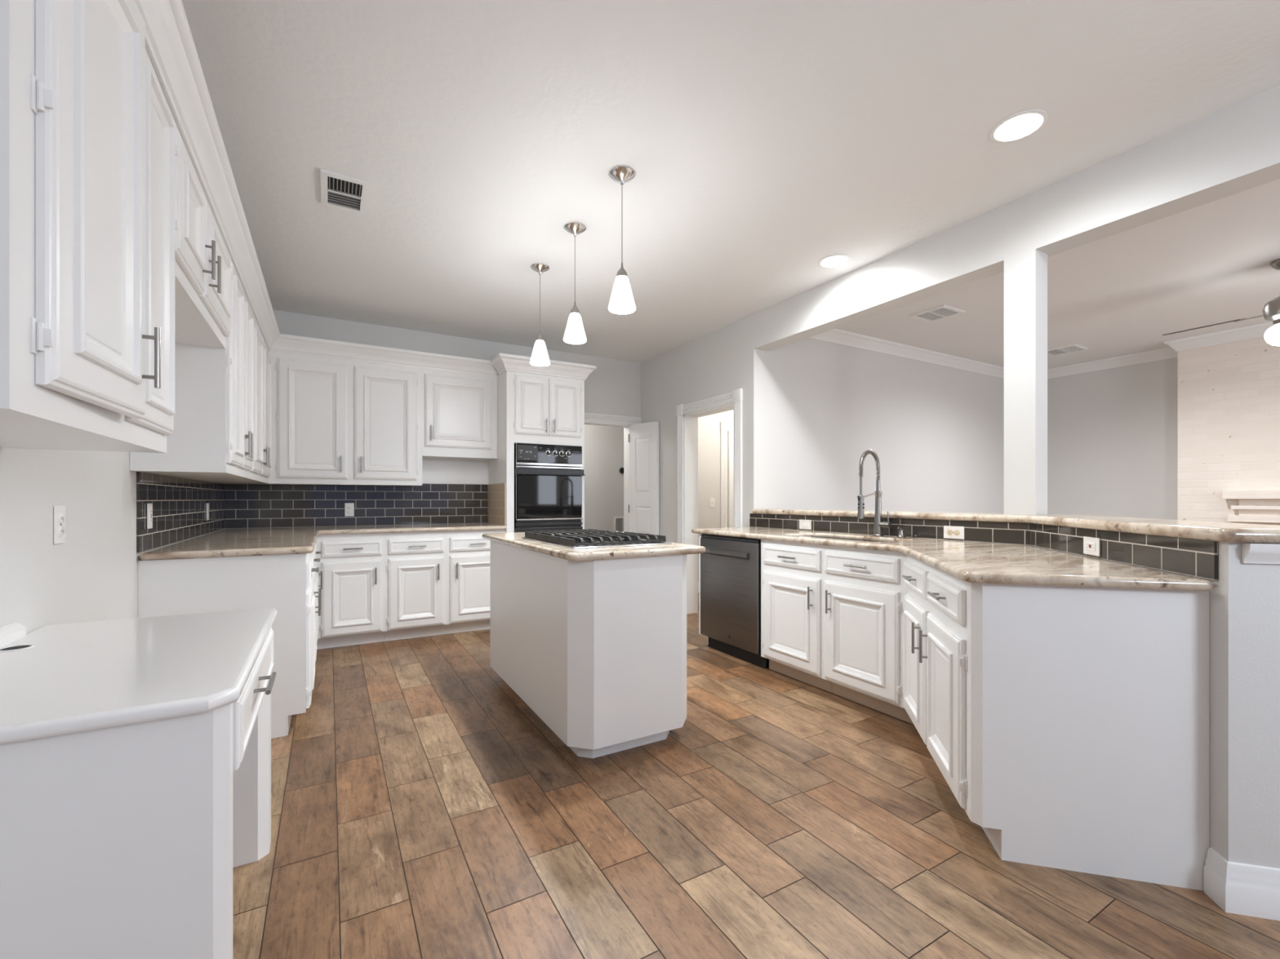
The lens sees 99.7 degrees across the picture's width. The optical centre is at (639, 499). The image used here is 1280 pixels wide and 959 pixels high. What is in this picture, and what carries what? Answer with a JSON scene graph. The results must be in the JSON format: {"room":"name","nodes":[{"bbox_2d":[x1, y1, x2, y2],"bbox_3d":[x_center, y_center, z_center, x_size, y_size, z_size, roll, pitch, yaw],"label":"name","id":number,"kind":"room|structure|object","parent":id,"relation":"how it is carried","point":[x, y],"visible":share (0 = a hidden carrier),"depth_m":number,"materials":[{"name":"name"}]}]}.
{"room":"kitchen","nodes":[
{"label":"kitchen","id":0,"kind":"room"},
{"bbox_2d":[0,447,223,634],"bbox_3d":[-1.284,-0.203,0.645,0.120,2.735,8.640,0,0,-30],"label":"wall","id":1,"kind":"structure","parent":0,"point":[91,576],"depth_m":1.75,"materials":[{"name":"white paint"}]},
{"bbox_2d":[53,506,65,544],"bbox_3d":[-1.806,0.080,1.683,0.009,0.117,0.072,0,0,-30],"label":"electrical outlet","id":2,"kind":"object","parent":1,"relation":"attached to","point":[59,511],"visible":1,"depth_m":1.67,"materials":[{"name":"white plastic"}]},
{"bbox_2d":[58,513,64,524],"bbox_3d":[-1.804,0.060,1.684,0.004,0.033,0.033,0,0,-30],"label":"receptacle","id":3,"kind":"object","parent":2,"relation":"attached to","point":[61,516],"depth_m":1.68,"materials":[{"name":"white plastic"}]},
{"bbox_2d":[58,525,64,536],"bbox_3d":[-1.804,0.100,1.684,0.004,0.033,0.033,0,0,-30],"label":"receptacle","id":4,"kind":"object","parent":2,"relation":"attached to","point":[61,528],"depth_m":1.68,"materials":[{"name":"white plastic"}]},
{"bbox_2d":[0,0,175,453],"bbox_3d":[-1.250,-0.648,1.112,0.401,1.033,0.885,0,0,-30],"label":"upper cabinet","id":5,"kind":"object","parent":1,"relation":"attached to","point":[87,128],"visible":1,"depth_m":0.99,"materials":[{"name":"white paint"}]},
{"bbox_2d":[134,0,497,377],"bbox_3d":[-1.252,-1.212,2.819,1.779,0.125,4.163,0,0,-25],"label":"crown molding","id":6,"kind":"structure","parent":5,"relation":"attached to","point":[170,46],"depth_m":2.06,"materials":[{"name":"white paint"}]},
{"bbox_2d":[137,471,225,553],"bbox_3d":[-2.762,0.059,3.342,0.010,0.356,2.249,0,0,-30],"label":"backsplash","id":7,"kind":"structure","parent":1,"relation":"attached to","point":[179,504],"depth_m":2.92,"materials":[{"name":"grey tile"}]},
{"bbox_2d":[146,503,152,528],"bbox_3d":[-2.258,0.078,2.490,0.009,0.117,0.072,0,0,-30],"label":"electrical outlet","id":8,"kind":"object","parent":7,"relation":"attached to","point":[149,506],"visible":1,"depth_m":2.48,"materials":[{"name":"white plastic"}]},
{"bbox_2d":[149,508,151,523],"bbox_3d":[-2.256,0.078,2.491,0.003,0.068,0.033,0,0,-30],"label":"receptacle","id":9,"kind":"object","parent":8,"relation":"attached to","point":[150,509],"depth_m":2.48,"materials":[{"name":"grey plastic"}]},
{"bbox_2d":[206,502,208,520],"bbox_3d":[-2.945,0.086,3.682,0.009,0.117,0.072,0,0,-30],"label":"electrical outlet","id":10,"kind":"object","parent":7,"relation":"attached to","point":[207,504],"visible":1,"depth_m":3.67,"materials":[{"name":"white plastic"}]},
{"bbox_2d":[129,244,253,478],"bbox_3d":[-2.193,-0.642,2.729,0.382,1.045,0.809,0,0,-30],"label":"upper cabinet","id":11,"kind":"object","parent":1,"relation":"attached to","point":[212,436],"visible":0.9,"depth_m":2.43,"materials":[{"name":"white paint"}]},
{"bbox_2d":[166,99,231,348],"bbox_3d":[-1.736,-0.922,1.934,0.382,0.485,1.023,0,0,-30],"label":"upper cabinet","id":12,"kind":"object","parent":1,"relation":"attached to","point":[202,259],"visible":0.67,"depth_m":1.91,"materials":[{"name":"white paint"}]},
{"bbox_2d":[181,302,271,484],"bbox_3d":[-2.696,-0.642,3.601,0.382,1.045,1.201,0,0,-30],"label":"upper cabinet","id":13,"kind":"object","parent":1,"relation":"attached to","point":[260,473],"visible":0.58,"depth_m":3.54,"materials":[{"name":"white paint"}]},
{"bbox_2d":[223,310,640,529],"bbox_3d":[-1.621,-0.203,5.367,4.010,2.735,0.120,0,0,-30],"label":"wall","id":14,"kind":"structure","parent":0,"point":[613,388],"depth_m":5.29,"materials":[{"name":"white paint"}]},
{"bbox_2d":[221,351,422,486],"bbox_3d":[-2.607,-0.642,4.506,1.442,1.045,0.387,0,0,-30],"label":"upper cabinet","id":15,"kind":"object","parent":14,"relation":"attached to","point":[335,421],"visible":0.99,"depth_m":4.43,"materials":[{"name":"white paint"}]},
{"bbox_2d":[225,483,487,528],"bbox_3d":[-2.414,0.045,4.835,2.082,0.382,0.010,0,0,-30],"label":"backsplash","id":16,"kind":"structure","parent":14,"relation":"attached to","point":[246,505],"depth_m":4.75,"materials":[{"name":"grey tile"}]},
{"bbox_2d":[344,502,354,516],"bbox_3d":[-2.552,0.093,4.743,0.072,0.117,0.009,0,0,-30],"label":"electrical outlet","id":17,"kind":"object","parent":16,"relation":"attached to","point":[348,507],"visible":1,"depth_m":4.74,"materials":[{"name":"white plastic"}]},
{"bbox_2d":[422,458,488,484],"bbox_3d":[-1.790,-0.263,5.197,0.660,0.233,0.005,0,0,-30],"label":"wall panel","id":18,"kind":"object","parent":14,"relation":"attached to","point":[437,471],"visible":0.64,"depth_m":5.20,"materials":[{"name":"white paint"}]},
{"bbox_2d":[422,368,497,461],"bbox_3d":[-1.695,-0.772,5.031,0.661,0.785,0.387,0,0,-30],"label":"upper cabinet","id":19,"kind":"object","parent":14,"relation":"attached to","point":[460,410],"visible":1,"depth_m":4.89,"materials":[{"name":"white paint"}]},
{"bbox_2d":[488,482,506,525],"bbox_3d":[-1.354,0.045,5.093,0.009,0.382,0.598,0,0,-30],"label":"backsplash","id":20,"kind":"structure","parent":14,"relation":"attached to","point":[497,491],"depth_m":5.04,"materials":[{"name":"beige tile"}]},
{"bbox_2d":[584,413,641,532],"bbox_3d":[-0.446,0.113,6.035,0.983,2.105,0.144,0,0,-30],"label":"trim","id":21,"kind":"structure","parent":14,"relation":"attached to","point":[591,419],"depth_m":6.16,"materials":[{"name":"white paint"}]},
{"bbox_2d":[584,424,623,531],"bbox_3d":[-1.034,-0.203,7.102,3.500,2.735,0.100,0,0,-30],"label":"wall","id":22,"kind":"structure","parent":0,"point":[603,445],"depth_m":7.35,"materials":[{"name":"white paint"}]},
{"bbox_2d":[613,516,623,532],"bbox_3d":[-0.182,0.490,7.527,0.400,0.500,0.013,0,0,-30],"label":"air vent","id":23,"kind":"object","parent":22,"relation":"in","point":[618,521],"visible":0.14,"depth_m":7.46,"materials":[{"name":"white metal"}]},
{"bbox_2d":[618,467,623,474],"bbox_3d":[-0.248,-0.395,7.482,0.090,0.090,0.025,0,0,-30],"label":"thermostat","id":24,"kind":"object","parent":22,"relation":"attached to","point":[620,469],"visible":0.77,"depth_m":7.46,"materials":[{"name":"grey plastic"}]},
{"bbox_2d":[628,421,658,535],"bbox_3d":[0.036,0.155,6.000,0.426,1.995,0.047,0,0,43],"label":"door","id":25,"kind":"structure","parent":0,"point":[643,438],"depth_m":5.97,"materials":[{"name":"white paint"}]},
{"bbox_2d":[697,409,733,582],"bbox_3d":[1.530,-0.203,7.240,3.320,2.735,0.100,0,0,-30],"label":"wall","id":26,"kind":"structure","parent":0,"point":[708,426],"depth_m":6.81,"materials":[{"name":"white paint"}]},
{"bbox_2d":[710,497,715,506],"bbox_3d":[0.917,0.045,6.821,0.072,0.116,0.013,0,0,-30],"label":"light switch","id":27,"kind":"object","parent":26,"relation":"attached to","point":[712,500],"visible":1,"depth_m":6.82,"materials":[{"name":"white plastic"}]},
{"bbox_2d":[720,421,733,528],"bbox_3d":[1.487,0.086,7.143,1.062,2.157,0.026,0,0,-30],"label":"trim","id":28,"kind":"structure","parent":26,"relation":"attached to","point":[725,426],"depth_m":6.89,"materials":[{"name":"white paint"}]},
{"bbox_2d":[727,431,733,527],"bbox_3d":[1.509,0.144,7.105,0.830,2.030,0.100,0,0,-30],"label":"door","id":29,"kind":"structure","parent":26,"relation":"in","point":[730,433],"depth_m":6.93,"materials":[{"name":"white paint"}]},
{"bbox_2d":[182,0,1279,368],"bbox_3d":[2.008,-1.630,3.396,8.570,0.120,10.120,0,0,-30],"label":"ceiling","id":30,"kind":"structure","parent":0,"point":[763,141],"depth_m":2.39,"materials":[{"name":"white paint"}]},
{"bbox_2d":[320,168,369,215],"bbox_3d":[-1.512,-1.564,2.764,0.210,0.011,0.340,0,0,-30],"label":"ceiling vent","id":31,"kind":"object","parent":30,"relation":"in","point":[339,191],"visible":1,"depth_m":2.75,"materials":[{"name":"white metal"}]},
{"bbox_2d":[529,262,550,366],"bbox_3d":[-0.675,-1.241,3.650,0.131,0.656,0.131,0,0,-30],"label":"pendant lamp","id":32,"kind":"object","parent":30,"relation":"hanging from","point":[540,357],"visible":1,"depth_m":3.62,"materials":[{"name":"white glass"}]},
{"bbox_2d":[563,222,586,344],"bbox_3d":[-0.375,-1.241,3.119,0.131,0.656,0.131,0,0,-30],"label":"pendant lamp","id":33,"kind":"object","parent":30,"relation":"hanging from","point":[575,334],"visible":1,"depth_m":3.09,"materials":[{"name":"white glass"}]},
{"bbox_2d":[608,165,635,314],"bbox_3d":[-0.087,-1.241,2.604,0.131,0.656,0.131,0,0,-30],"label":"pendant lamp","id":34,"kind":"object","parent":30,"relation":"hanging from","point":[621,302],"visible":1,"depth_m":2.58,"materials":[{"name":"white glass"}]},
{"bbox_2d":[817,253,850,267],"bbox_3d":[1.279,-1.566,3.559,0.200,0.007,0.200,0,0,-30],"label":"recessed light","id":35,"kind":"object","parent":30,"relation":"in","point":[837,260],"visible":1,"depth_m":3.55,"materials":[{"name":"white paint"}]},
{"bbox_2d":[909,304,964,322],"bbox_3d":[2.508,-1.564,4.561,0.300,0.011,0.300,0,0,-30],"label":"ceiling vent","id":36,"kind":"object","parent":30,"relation":"in","point":[944,311],"visible":1,"depth_m":4.55,"materials":[{"name":"white metal"}]},
{"bbox_2d":[990,109,1048,142],"bbox_3d":[1.593,-1.566,2.274,0.200,0.007,0.200,0,0,-30],"label":"recessed light","id":37,"kind":"object","parent":30,"relation":"in","point":[1020,125],"visible":1,"depth_m":2.27,"materials":[{"name":"white glass"}]},
{"bbox_2d":[1047,344,1088,356],"bbox_3d":[4.457,-1.564,5.684,0.320,0.011,0.320,0,0,-30],"label":"ceiling vent","id":38,"kind":"object","parent":30,"relation":"in","point":[1073,348],"visible":0.92,"depth_m":5.66,"materials":[{"name":"white metal"}]},
{"bbox_2d":[1162,258,1279,346],"bbox_3d":[4.171,-1.290,3.639,1.089,0.559,0.962,0,0,-30],"label":"ceiling fan","id":39,"kind":"object","parent":30,"relation":"hanging from","point":[1271,310],"visible":1,"depth_m":3.55,"materials":[{"name":"silver metal"}]},
{"bbox_2d":[232,593,1279,958],"bbox_3d":[2.003,1.166,3.405,8.330,0.002,9.900,0,0,-30],"label":"floor","id":40,"kind":"structure","parent":0,"point":[421,808],"depth_m":1.83,"materials":[{"name":"brown wood"}]},
{"bbox_2d":[0,608,277,958],"bbox_3d":[-1.247,0.748,1.311,0.607,0.835,0.973,0,0,-30],"label":"desk","id":41,"kind":"object","parent":40,"relation":"on","point":[135,753],"visible":1,"depth_m":1.00,"materials":[{"name":"white paint"}]},
{"bbox_2d":[137,553,320,738],"bbox_3d":[-2.054,0.719,2.792,0.687,0.892,0.550,0,0,-30],"label":"base cabinet","id":42,"kind":"object","parent":40,"relation":"on","point":[282,583],"visible":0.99,"depth_m":2.62,"materials":[{"name":"white paint"}]},
{"bbox_2d":[309,549,320,662],"bbox_3d":[-2.326,0.719,3.264,0.687,0.892,0.540,0,0,-30],"label":"base cabinet","id":43,"kind":"object","parent":40,"relation":"on","point":[313,553],"visible":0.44,"depth_m":3.35,"materials":[{"name":"white paint"}]},
{"bbox_2d":[314,543,322,641],"bbox_3d":[-2.594,0.719,3.730,0.687,0.892,0.534,0,0,-30],"label":"base cabinet","id":44,"kind":"object","parent":40,"relation":"on","point":[315,547],"visible":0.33,"depth_m":3.91,"materials":[{"name":"white paint"}]},
{"bbox_2d":[315,533,385,649],"bbox_3d":[-2.402,0.719,4.465,0.492,0.892,0.662,0,0,-30],"label":"base cabinet","id":45,"kind":"object","parent":40,"relation":"on","point":[352,566],"visible":0.89,"depth_m":4.22,"materials":[{"name":"white paint"}]},
{"bbox_2d":[384,531,446,641],"bbox_3d":[-1.983,0.719,4.706,0.472,0.892,0.662,0,0,-30],"label":"base cabinet","id":46,"kind":"object","parent":40,"relation":"on","point":[415,562],"visible":0.98,"depth_m":4.46,"materials":[{"name":"white paint"}]},
{"bbox_2d":[444,529,505,634],"bbox_3d":[-1.559,0.719,4.951,0.505,0.892,0.662,0,0,-30],"label":"base cabinet","id":47,"kind":"object","parent":40,"relation":"on","point":[468,553],"visible":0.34,"depth_m":4.67,"materials":[{"name":"white paint"}]},
{"bbox_2d":[139,523,506,560],"bbox_3d":[-1.847,0.254,3.861,2.091,0.034,2.239,0,0,-30],"label":"countertop","id":48,"kind":"structure","parent":47,"relation":"on","point":[242,542],"depth_m":3.13,"materials":[{"name":"beige stone"}]},
{"bbox_2d":[488,352,596,533],"bbox_3d":[-0.998,-0.054,5.243,0.929,2.438,0.716,0,0,-30],"label":"tall cabinet","id":49,"kind":"object","parent":40,"relation":"on","point":[536,405],"visible":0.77,"depth_m":4.96,"materials":[{"name":"white paint"}]},
{"bbox_2d":[514,443,584,532],"bbox_3d":[-0.951,-0.101,5.205,0.662,0.806,0.570,0,0,-30],"label":"wall oven","id":50,"kind":"object","parent":49,"relation":"in","point":[548,478],"visible":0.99,"depth_m":4.97,"materials":[{"name":"black glass"}]},
{"bbox_2d":[490,540,686,758],"bbox_3d":[-0.369,0.714,3.088,0.635,0.902,1.480,0,0,-30],"label":"kitchen island","id":51,"kind":"object","parent":40,"relation":"on","point":[597,649],"visible":0.85,"depth_m":2.47,"materials":[{"name":"white paint"}]},
{"bbox_2d":[481,532,706,561],"bbox_3d":[-0.365,0.245,3.095,0.703,0.034,1.552,0,0,-30],"label":"island countertop","id":52,"kind":"structure","parent":51,"relation":"on","point":[513,539],"depth_m":2.50,"materials":[{"name":"beige stone"}]},
{"bbox_2d":[521,528,672,549],"bbox_3d":[-0.259,0.205,2.915,0.538,0.045,0.760,0,0,-30],"label":"gas cooktop","id":53,"kind":"object","parent":52,"relation":"in","point":[590,538],"visible":1,"depth_m":2.71,"materials":[{"name":"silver metal"}]},
{"bbox_2d":[521,537,672,549],"bbox_3d":[-0.259,0.223,2.915,0.538,0.008,0.760,0,0,-30],"label":"tray","id":54,"kind":"object","parent":53,"relation":"on","point":[625,542],"depth_m":2.65,"materials":[{"name":"silver metal"}]},
{"bbox_2d":[698,533,708,644],"bbox_3d":[0.728,0.719,4.405,0.579,0.892,0.033,0,0,-30],"label":"end panel","id":55,"kind":"object","parent":40,"relation":"on","point":[700,535],"visible":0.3,"depth_m":4.27,"materials":[{"name":"white paint"}]},
{"bbox_2d":[700,534,767,668],"bbox_3d":[0.871,0.720,4.083,0.594,0.886,0.655,0,0,-30],"label":"dishwasher","id":56,"kind":"object","parent":40,"relation":"on","point":[731,566],"visible":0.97,"depth_m":3.90,"materials":[{"name":"grey metal"}]},
{"bbox_2d":[760,539,831,693],"bbox_3d":[1.084,0.719,3.508,0.418,0.892,0.532,0,0,-30],"label":"base cabinet","id":57,"kind":"object","parent":40,"relation":"on","point":[792,573],"visible":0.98,"depth_m":3.40,"materials":[{"name":"white paint"}]},
{"bbox_2d":[822,545,913,724],"bbox_3d":[1.350,0.719,3.047,0.418,0.892,0.532,0,0,-30],"label":"base cabinet","id":58,"kind":"object","parent":40,"relation":"on","point":[864,590],"visible":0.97,"depth_m":2.94,"materials":[{"name":"white paint"}]},
{"bbox_2d":[902,555,1209,891],"bbox_3d":[1.492,0.719,2.178,0.679,0.892,1.012,0,0,15],"label":"base cabinet","id":59,"kind":"object","parent":40,"relation":"on","point":[1070,725],"visible":1,"depth_m":1.69,"materials":[{"name":"white paint"}]},
{"bbox_2d":[691,526,1213,591],"bbox_3d":[1.310,0.254,3.106,1.155,0.034,3.150,0,0,-14],"label":"countertop","id":60,"kind":"structure","parent":59,"relation":"on","point":[966,561],"depth_m":2.06,"materials":[{"name":"beige stone"}]},
{"bbox_2d":[857,449,892,536],"bbox_3d":[1.464,-0.038,3.380,0.220,0.548,0.116,0,0,-30],"label":"kitchen faucet","id":61,"kind":"object","parent":60,"relation":"on","point":[879,524],"visible":1,"depth_m":3.42,"materials":[{"name":"silver metal"}]},
{"bbox_2d":[896,526,906,537],"bbox_3d":[1.581,0.201,3.293,0.095,0.070,0.054,0,0,-30],"label":"soap dispenser","id":62,"kind":"object","parent":60,"relation":"on","point":[901,535],"visible":1,"depth_m":3.29,"materials":[{"name":"silver metal"}]},
{"bbox_2d":[1177,336,1279,525],"bbox_3d":[6.067,-0.202,4.292,0.399,2.734,2.580,0,0,-30],"label":"brick fireplace","id":63,"kind":"object","parent":40,"relation":"on","point":[1228,393],"visible":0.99,"depth_m":5.05,"materials":[{"name":"white brick"}]},
{"bbox_2d":[768,337,1004,513],"bbox_3d":[2.944,-0.203,5.787,4.320,2.735,0.120,0,0,-30],"label":"wall","id":64,"kind":"structure","parent":0,"point":[935,433],"depth_m":5.40,"materials":[{"name":"white paint"}]},
{"bbox_2d":[640,84,1279,542],"bbox_3d":[2.174,-0.203,2.637,0.160,2.735,8.400,0,0,-30],"label":"wall","id":65,"kind":"structure","parent":0,"point":[1235,148],"depth_m":3.09,"materials":[{"name":"white paint"}]},
{"bbox_2d":[675,388,742,613],"bbox_3d":[0.704,0.102,5.166,0.190,2.127,1.002,0,0,-30],"label":"trim","id":66,"kind":"structure","parent":65,"relation":"attached to","point":[687,415],"depth_m":5.48,"materials":[{"name":"white paint"}]},
{"bbox_2d":[808,321,1272,378],"bbox_3d":[4.593,-1.518,2.926,4.320,0.105,6.484,0,0,-30],"label":"trim","id":67,"kind":"structure","parent":65,"relation":"attached to","point":[835,335],"depth_m":5.58,"materials":[{"name":"white paint"}]},
{"bbox_2d":[758,513,1279,868],"bbox_3d":[1.694,0.644,3.129,0.766,1.042,3.238,0,0,-13],"label":"wall","id":68,"kind":"structure","parent":0,"point":[1245,597],"depth_m":1.53,"materials":[{"name":"white paint"}]},
{"bbox_2d":[749,513,1028,545],"bbox_3d":[1.470,0.180,3.688,0.009,0.113,2.124,0,0,-30],"label":"backsplash","id":69,"kind":"structure","parent":68,"relation":"attached to","point":[1012,533],"depth_m":3.35,"materials":[{"name":"grey tile"}]},
{"bbox_2d":[799,519,811,529],"bbox_3d":[1.239,0.192,4.061,0.015,0.072,0.117,0,0,-30],"label":"electrical outlet","id":70,"kind":"object","parent":69,"relation":"attached to","point":[803,524],"visible":1,"depth_m":4.05,"materials":[{"name":"white plastic"}]},
{"bbox_2d":[801,522,808,527],"bbox_3d":[1.240,0.192,4.061,0.003,0.033,0.068,0,0,-30],"label":"receptacle","id":71,"kind":"object","parent":70,"relation":"attached to","point":[803,524],"depth_m":4.06,"materials":[{"name":"white plastic"}]},
{"bbox_2d":[943,525,964,539],"bbox_3d":[1.799,0.192,3.096,0.009,0.072,0.117,0,0,-30],"label":"electrical outlet","id":72,"kind":"object","parent":69,"relation":"attached to","point":[949,532],"visible":1,"depth_m":3.09,"materials":[{"name":"white plastic"}]},
{"bbox_2d":[946,529,952,535],"bbox_3d":[1.786,0.192,3.112,0.004,0.033,0.033,0,0,-30],"label":"receptacle","id":73,"kind":"object","parent":72,"relation":"attached to","point":[949,532],"depth_m":3.11,"materials":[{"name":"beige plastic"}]},
{"bbox_2d":[954,529,959,535],"bbox_3d":[1.806,0.192,3.078,0.004,0.033,0.033,0,0,-30],"label":"receptacle","id":74,"kind":"object","parent":72,"relation":"attached to","point":[957,532],"depth_m":3.08,"materials":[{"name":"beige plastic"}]},
{"bbox_2d":[751,508,1279,543],"bbox_3d":[1.775,0.103,3.123,0.978,0.039,3.380,0,0,-13],"label":"bar","id":75,"kind":"object","parent":68,"relation":"on","point":[1228,532],"visible":0.99,"depth_m":2.12,"materials":[{"name":"beige stone"}]},
{"bbox_2d":[1004,248,1047,515],"bbox_3d":[2.032,-0.596,2.847,0.125,1.358,0.149,0,0,-30],"label":"column","id":76,"kind":"structure","parent":75,"relation":"on","point":[1025,274],"depth_m":2.80,"materials":[{"name":"white paint"}]},
{"bbox_2d":[1028,523,1217,580],"bbox_3d":[1.837,0.180,2.170,0.009,0.113,1.240,0,0,15],"label":"backsplash","id":77,"kind":"structure","parent":68,"relation":"attached to","point":[1188,557],"depth_m":1.90,"materials":[{"name":"grey tile"}]},
{"bbox_2d":[1083,536,1100,556],"bbox_3d":[1.833,0.192,2.194,0.009,0.072,0.117,0,0,15],"label":"electrical outlet","id":78,"kind":"object","parent":77,"relation":"attached to","point":[1091,546],"visible":1,"depth_m":2.18,"materials":[{"name":"white plastic"}]},
{"bbox_2d":[1085,541,1095,551],"bbox_3d":[1.831,0.192,2.195,0.003,0.033,0.068,0,0,15],"label":"receptacle","id":79,"kind":"object","parent":78,"relation":"attached to","point":[1090,545],"depth_m":2.19,"materials":[{"name":"white plastic"}]},
{"bbox_2d":[1204,847,1279,920],"bbox_3d":[1.747,1.097,3.116,0.749,0.135,3.264,0,0,-10],"label":"baseboard","id":80,"kind":"structure","parent":68,"relation":"attached to","point":[1236,888],"depth_m":1.51,"materials":[{"name":"white paint"}]},
{"bbox_2d":[1241,542,1279,564],"bbox_3d":[1.847,0.152,1.782,0.149,0.057,0.630,0,0,15],"label":"trim","id":81,"kind":"structure","parent":68,"relation":"attached to","point":[1251,553],"depth_m":1.50,"materials":[{"name":"white paint"}]},
{"bbox_2d":[1047,357,1177,519],"bbox_3d":[6.516,-0.203,4.034,0.120,2.735,6.724,0,0,-30],"label":"wall","id":82,"kind":"structure","parent":0,"point":[1113,433],"depth_m":6.01,"materials":[{"name":"white paint"}]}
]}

